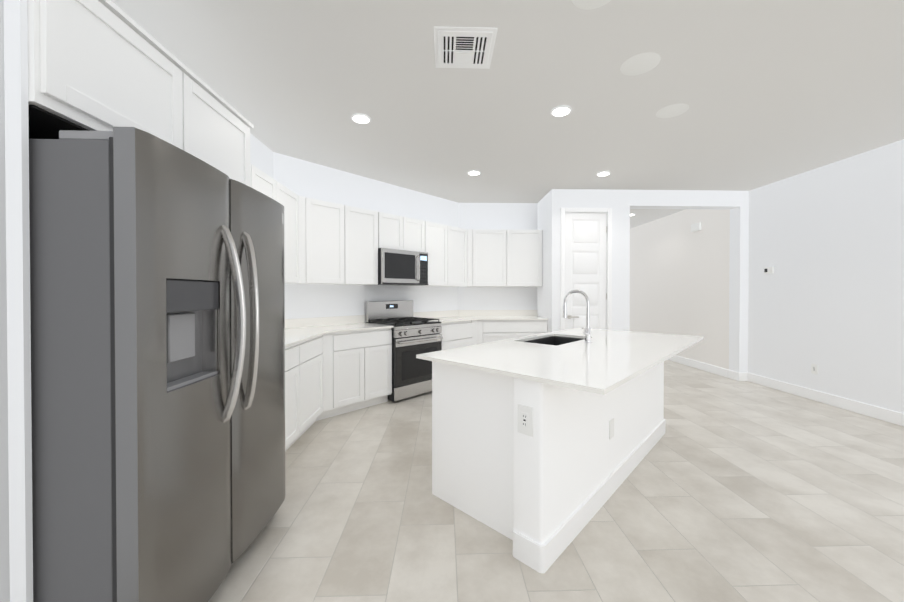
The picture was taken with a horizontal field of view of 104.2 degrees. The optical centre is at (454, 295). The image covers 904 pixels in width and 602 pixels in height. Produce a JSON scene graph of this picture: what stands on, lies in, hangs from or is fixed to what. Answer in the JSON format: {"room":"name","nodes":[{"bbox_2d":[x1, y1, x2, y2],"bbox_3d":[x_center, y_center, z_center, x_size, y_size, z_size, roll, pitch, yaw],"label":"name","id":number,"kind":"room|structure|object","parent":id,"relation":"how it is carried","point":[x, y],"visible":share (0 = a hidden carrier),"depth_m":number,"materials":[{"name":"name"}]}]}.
{"room":"kitchen","nodes":[
{"label":"kitchen","id":0,"kind":"room"},
{"bbox_2d":[0,0,32,601],"bbox_3d":[-1.599,-0.087,-1.125,0.766,2.800,4.348,0,0,-2],"label":"wall","id":1,"kind":"structure","parent":0,"point":[16,552],"depth_m":1.04,"materials":[{"name":"white paint"}]},
{"bbox_2d":[27,0,198,157],"bbox_3d":[-1.556,-0.827,1.369,0.602,0.480,0.640,0,0,-2],"label":"upper cabinet","id":2,"kind":"object","parent":1,"relation":"attached to","point":[101,65],"depth_m":1.26,"materials":[{"name":"white wood"}]},
{"bbox_2d":[250,133,272,177],"bbox_3d":[-1.961,-0.116,2.424,0.140,2.800,2.768,0,0,-2],"label":"wall","id":3,"kind":"structure","parent":0,"point":[261,156],"depth_m":3.50,"materials":[{"name":"white paint"}]},
{"bbox_2d":[199,78,254,188],"bbox_3d":[-1.571,-0.832,1.886,0.602,0.480,0.640,0,0,-2],"label":"upper cabinet","id":4,"kind":"object","parent":3,"relation":"attached to","point":[224,134],"depth_m":1.95,"materials":[{"name":"white wood"}]},
{"bbox_2d":[255,167,258,190],"bbox_3d":[-1.727,-0.566,2.489,0.326,0.900,0.565,0,0,-2],"label":"upper cabinet","id":5,"kind":"object","parent":3,"relation":"attached to","point":[256,169],"depth_m":2.80,"materials":[{"name":"white wood"}]},
{"bbox_2d":[259,170,274,199],"bbox_3d":[-1.739,-0.570,2.912,0.326,0.900,0.526,0,0,-2],"label":"upper cabinet","id":6,"kind":"object","parent":3,"relation":"attached to","point":[266,183],"depth_m":2.96,"materials":[{"name":"white wood"}]},
{"bbox_2d":[275,180,302,283],"bbox_3d":[-1.731,-0.574,3.368,0.368,0.900,0.628,0,0,-2],"label":"upper cabinet","id":7,"kind":"object","parent":3,"relation":"attached to","point":[292,203],"depth_m":3.47,"materials":[{"name":"white wood"}]},
{"bbox_2d":[273,152,457,322],"bbox_3d":[-0.988,-0.136,4.850,0.140,2.800,3.015,0,1,43],"label":"wall","id":8,"kind":"structure","parent":0,"point":[303,178],"depth_m":4.46,"materials":[{"name":"white paint"}]},
{"bbox_2d":[303,197,378,284],"bbox_3d":[-1.388,-0.580,4.079,0.904,0.900,0.909,0,0,-2],"label":"upper cabinet","id":9,"kind":"object","parent":8,"relation":"attached to","point":[341,242],"depth_m":3.95,"materials":[{"name":"white wood"}]},
{"bbox_2d":[379,212,426,252],"bbox_3d":[-0.795,-0.811,4.709,0.764,0.448,0.764,0,0,-2],"label":"upper cabinet","id":10,"kind":"object","parent":8,"relation":"attached to","point":[397,232],"depth_m":4.59,"materials":[{"name":"white wood"}]},
{"bbox_2d":[377,248,427,285],"bbox_3d":[-0.752,-0.361,4.672,0.438,0.443,0.754,0,1,43],"label":"microwave","id":11,"kind":"object","parent":10,"relation":"attached to","point":[402,267],"visible":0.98,"depth_m":4.50,"materials":[{"name":"grey metal"}]},
{"bbox_2d":[413,221,470,286],"bbox_3d":[-0.227,-0.590,5.315,0.853,0.900,0.856,0,0,-2],"label":"upper cabinet","id":12,"kind":"object","parent":8,"relation":"attached to","point":[448,247],"depth_m":5.21,"materials":[{"name":"white wood"}]},
{"bbox_2d":[458,203,536,309],"bbox_3d":[0.748,-0.145,5.946,1.508,2.800,0.140,0,0,-2],"label":"wall","id":13,"kind":"structure","parent":0,"point":[507,216],"depth_m":5.87,"materials":[{"name":"white paint"}]},
{"bbox_2d":[471,229,510,286],"bbox_3d":[0.507,-0.593,5.674,0.741,0.900,0.374,0,0,-2],"label":"upper cabinet","id":14,"kind":"object","parent":13,"relation":"attached to","point":[490,249],"depth_m":5.54,"materials":[{"name":"white wood"}]},
{"bbox_2d":[511,230,541,286],"bbox_3d":[1.070,-0.593,5.715,0.631,0.900,0.326,0,0,-2],"label":"upper cabinet","id":15,"kind":"object","parent":13,"relation":"attached to","point":[526,245],"depth_m":5.56,"materials":[{"name":"white wood"}]},
{"bbox_2d":[111,0,903,227],"bbox_3d":[1.258,-1.578,2.674,6.900,0.120,12.200,0,0,-2],"label":"ceiling","id":16,"kind":"structure","parent":0,"point":[769,91],"depth_m":2.56,"materials":[{"name":"white paint"}]},
{"bbox_2d":[351,113,370,123],"bbox_3d":[-0.803,-1.514,3.014,0.170,0.013,0.170,0,0,-2],"label":"recessed light","id":17,"kind":"object","parent":16,"relation":"in","point":[358,118],"visible":0.98,"depth_m":3.00,"materials":[{"name":"white"}]},
{"bbox_2d":[434,26,497,68],"bbox_3d":[0.057,-1.506,2.159,0.360,0.014,0.360,0,0,-2],"label":"ceiling vent","id":18,"kind":"object","parent":16,"relation":"in","point":[464,47],"visible":1,"depth_m":2.12,"materials":[{"name":"white metal"}]},
{"bbox_2d":[467,170,480,175],"bbox_3d":[0.239,-1.525,4.383,0.170,0.013,0.170,0,0,-2],"label":"recessed light","id":19,"kind":"object","parent":16,"relation":"in","point":[473,173],"visible":0.96,"depth_m":4.38,"materials":[{"name":"white"}]},
{"bbox_2d":[550,105,571,116],"bbox_3d":[0.874,-1.513,2.889,0.170,0.013,0.170,0,0,-2],"label":"recessed light","id":20,"kind":"object","parent":16,"relation":"in","point":[561,111],"visible":1,"depth_m":2.88,"materials":[{"name":"white"}]},
{"bbox_2d":[572,0,610,9],"bbox_3d":[0.700,-1.509,1.741,0.236,0.002,0.236,0,0,-2],"label":"speaker","id":21,"kind":"object","parent":16,"relation":"attached to","point":[587,4],"visible":1,"depth_m":1.82,"materials":[{"name":"white plastic"}]},
{"bbox_2d":[596,171,610,175],"bbox_3d":[1.864,-1.525,4.409,0.170,0.013,0.170,0,0,-2],"label":"recessed light","id":22,"kind":"object","parent":16,"relation":"in","point":[604,173],"visible":0.94,"depth_m":4.38,"materials":[{"name":"white"}]},
{"bbox_2d":[620,52,660,75],"bbox_3d":[1.214,-1.513,2.306,0.236,0.002,0.236,0,0,-2],"label":"speaker","id":23,"kind":"object","parent":16,"relation":"attached to","point":[641,63],"visible":1,"depth_m":2.29,"materials":[{"name":"white plastic"}]},
{"bbox_2d":[656,103,688,117],"bbox_3d":[1.792,-1.518,2.898,0.236,0.002,0.236,0,0,-2],"label":"speaker","id":24,"kind":"object","parent":16,"relation":"attached to","point":[673,110],"visible":1,"depth_m":2.88,"materials":[{"name":"white plastic"}]},
{"bbox_2d":[537,193,547,332],"bbox_3d":[1.453,-0.142,5.589,0.120,2.800,0.613,0,0,-2],"label":"wall","id":25,"kind":"structure","parent":0,"point":[542,225],"depth_m":5.53,"materials":[{"name":"white paint"}]},
{"bbox_2d":[208,360,903,601],"bbox_3d":[1.258,1.342,2.698,6.900,0.120,12.200,0,0,-2],"label":"floor","id":26,"kind":"structure","parent":0,"point":[730,490],"depth_m":2.00,"materials":[{"name":"tile"}]},
{"bbox_2d":[29,127,284,601],"bbox_3d":[-1.365,0.385,1.583,0.922,1.812,1.019,0,0,-2],"label":"refrigerator","id":27,"kind":"object","parent":26,"relation":"on","point":[157,291],"visible":1,"depth_m":1.12,"materials":[{"name":"grey paint"}]},
{"bbox_2d":[285,330,391,450],"bbox_3d":[-1.024,0.831,3.337,0.616,0.892,2.437,0,0,-2],"label":"base cabinet","id":28,"kind":"object","parent":26,"relation":"on","point":[317,388],"depth_m":3.61,"materials":[{"name":"white wood"}]},
{"bbox_2d":[285,324,393,359],"bbox_3d":[-1.304,0.373,3.337,1.221,0.022,2.414,0,0,-2],"label":"countertop","id":29,"kind":"structure","parent":28,"relation":"on","point":[300,339],"depth_m":3.66,"materials":[{"name":"white stone"}]},
{"bbox_2d":[366,300,442,401],"bbox_3d":[-0.639,0.672,4.574,0.695,1.190,0.754,0,1,43],"label":"range","id":30,"kind":"object","parent":26,"relation":"on","point":[412,337],"visible":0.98,"depth_m":4.37,"materials":[{"name":"grey metal"}]},
{"bbox_2d":[440,324,546,349],"bbox_3d":[0.372,0.815,5.293,2.050,0.892,1.150,0,0,-2],"label":"base cabinet","id":31,"kind":"object","parent":26,"relation":"on","point":[454,335],"depth_m":5.26,"materials":[{"name":"white wood"}]},
{"bbox_2d":[413,316,546,323],"bbox_3d":[0.373,0.357,5.278,2.050,0.022,1.174,0,0,-2],"label":"countertop","id":32,"kind":"structure","parent":31,"relation":"on","point":[443,319],"depth_m":5.27,"materials":[{"name":"white stone"}]},
{"bbox_2d":[432,331,665,572],"bbox_3d":[0.909,0.835,2.748,2.138,0.893,2.211,0,0,-2],"label":"kitchen island","id":33,"kind":"object","parent":26,"relation":"on","point":[543,494],"depth_m":1.96,"materials":[{"name":"white paint"}]},
{"bbox_2d":[416,328,619,359],"bbox_3d":[0.723,0.375,3.026,1.976,0.022,1.708,0,0,-2],"label":"island countertop","id":34,"kind":"structure","parent":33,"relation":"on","point":[420,356],"depth_m":3.51,"materials":[{"name":"white stone"}]},
{"bbox_2d":[563,290,591,342],"bbox_3d":[0.968,0.160,2.735,0.178,0.412,0.269,0,0,-2],"label":"faucet","id":35,"kind":"object","parent":34,"relation":"on","point":[587,332],"visible":1,"depth_m":2.72,"materials":[{"name":"silver metal"}]},
{"bbox_2d":[518,404,532,436],"bbox_3d":[0.338,0.600,1.693,0.085,0.140,0.009,0,1,43],"label":"outlet","id":36,"kind":"object","parent":33,"relation":"attached to","point":[525,419],"visible":1,"depth_m":1.69,"materials":[{"name":"white plastic"}]},
{"bbox_2d":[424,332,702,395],"bbox_3d":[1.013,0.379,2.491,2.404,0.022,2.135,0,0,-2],"label":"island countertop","id":37,"kind":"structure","parent":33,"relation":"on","point":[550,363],"depth_m":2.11,"materials":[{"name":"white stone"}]},
{"bbox_2d":[609,418,613,438],"bbox_3d":[1.019,0.865,2.283,0.006,0.120,0.075,0,1,43],"label":"outlet","id":38,"kind":"object","parent":33,"relation":"attached to","point":[611,428],"visible":1,"depth_m":2.27,"materials":[{"name":"white plastic"}]},
{"bbox_2d":[548,189,748,372],"bbox_3d":[2.864,-0.139,5.229,2.920,2.800,0.190,0,0,-2],"label":"wall","id":39,"kind":"structure","parent":0,"point":[621,203],"depth_m":5.13,"materials":[{"name":"white paint"}]},
{"bbox_2d":[565,213,606,329],"bbox_3d":[1.907,0.026,5.108,0.620,2.448,0.099,0,0,-2],"label":"pantry door","id":40,"kind":"structure","parent":39,"relation":"in","point":[585,252],"depth_m":5.12,"materials":[{"name":"white wood"}]},
{"bbox_2d":[560,208,611,329],"bbox_3d":[1.900,-0.004,5.194,0.752,2.530,0.207,0,0,-2],"label":"door frame","id":41,"kind":"structure","parent":39,"relation":"attached to","point":[563,211],"depth_m":5.09,"materials":[{"name":"white wood"}]},
{"bbox_2d":[630,209,729,369],"bbox_3d":[4.205,-0.154,7.019,0.130,2.800,3.310,0,0,-2],"label":"wall","id":42,"kind":"structure","parent":0,"point":[679,277],"depth_m":6.31,"materials":[{"name":"white paint"}]},
{"bbox_2d":[691,222,700,231],"bbox_3d":[4.148,-1.171,6.044,0.039,0.130,0.200,0,0,-2],"label":"door chime","id":43,"kind":"object","parent":42,"relation":"attached to","point":[695,227],"visible":1,"depth_m":6.01,"materials":[{"name":"white plastic"}]},
{"bbox_2d":[667,355,740,380],"bbox_3d":[4.136,1.185,6.926,0.015,0.125,3.514,0,0,-2],"label":"baseboard","id":44,"kind":"structure","parent":42,"relation":"attached to","point":[720,371],"depth_m":5.77,"materials":[{"name":"white wood"}]},
{"bbox_2d":[748,139,903,412],"bbox_3d":[4.515,-0.105,1.126,0.140,2.800,8.490,0,0,-2],"label":"wall","id":45,"kind":"structure","parent":0,"point":[826,242],"depth_m":4.04,"materials":[{"name":"white paint"}]},
{"bbox_2d":[764,267,773,273],"bbox_3d":[4.324,-0.346,4.840,0.023,0.090,0.130,0,0,-2],"label":"thermostat","id":46,"kind":"object","parent":45,"relation":"attached to","point":[768,270],"visible":0.98,"depth_m":4.83,"materials":[{"name":"white plastic"}]},
{"bbox_2d":[811,363,817,374],"bbox_3d":[4.348,0.889,4.250,0.009,0.120,0.075,0,0,-2],"label":"outlet","id":47,"kind":"object","parent":45,"relation":"attached to","point":[814,368],"visible":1,"depth_m":4.25,"materials":[{"name":"white plastic"}]},
{"bbox_2d":[744,372,903,426],"bbox_3d":[4.427,1.233,1.039,0.041,0.125,8.300,0,0,-2],"label":"baseboard","id":48,"kind":"structure","parent":45,"relation":"attached to","point":[887,415],"depth_m":4.04,"materials":[{"name":"white wood"}]}
]}

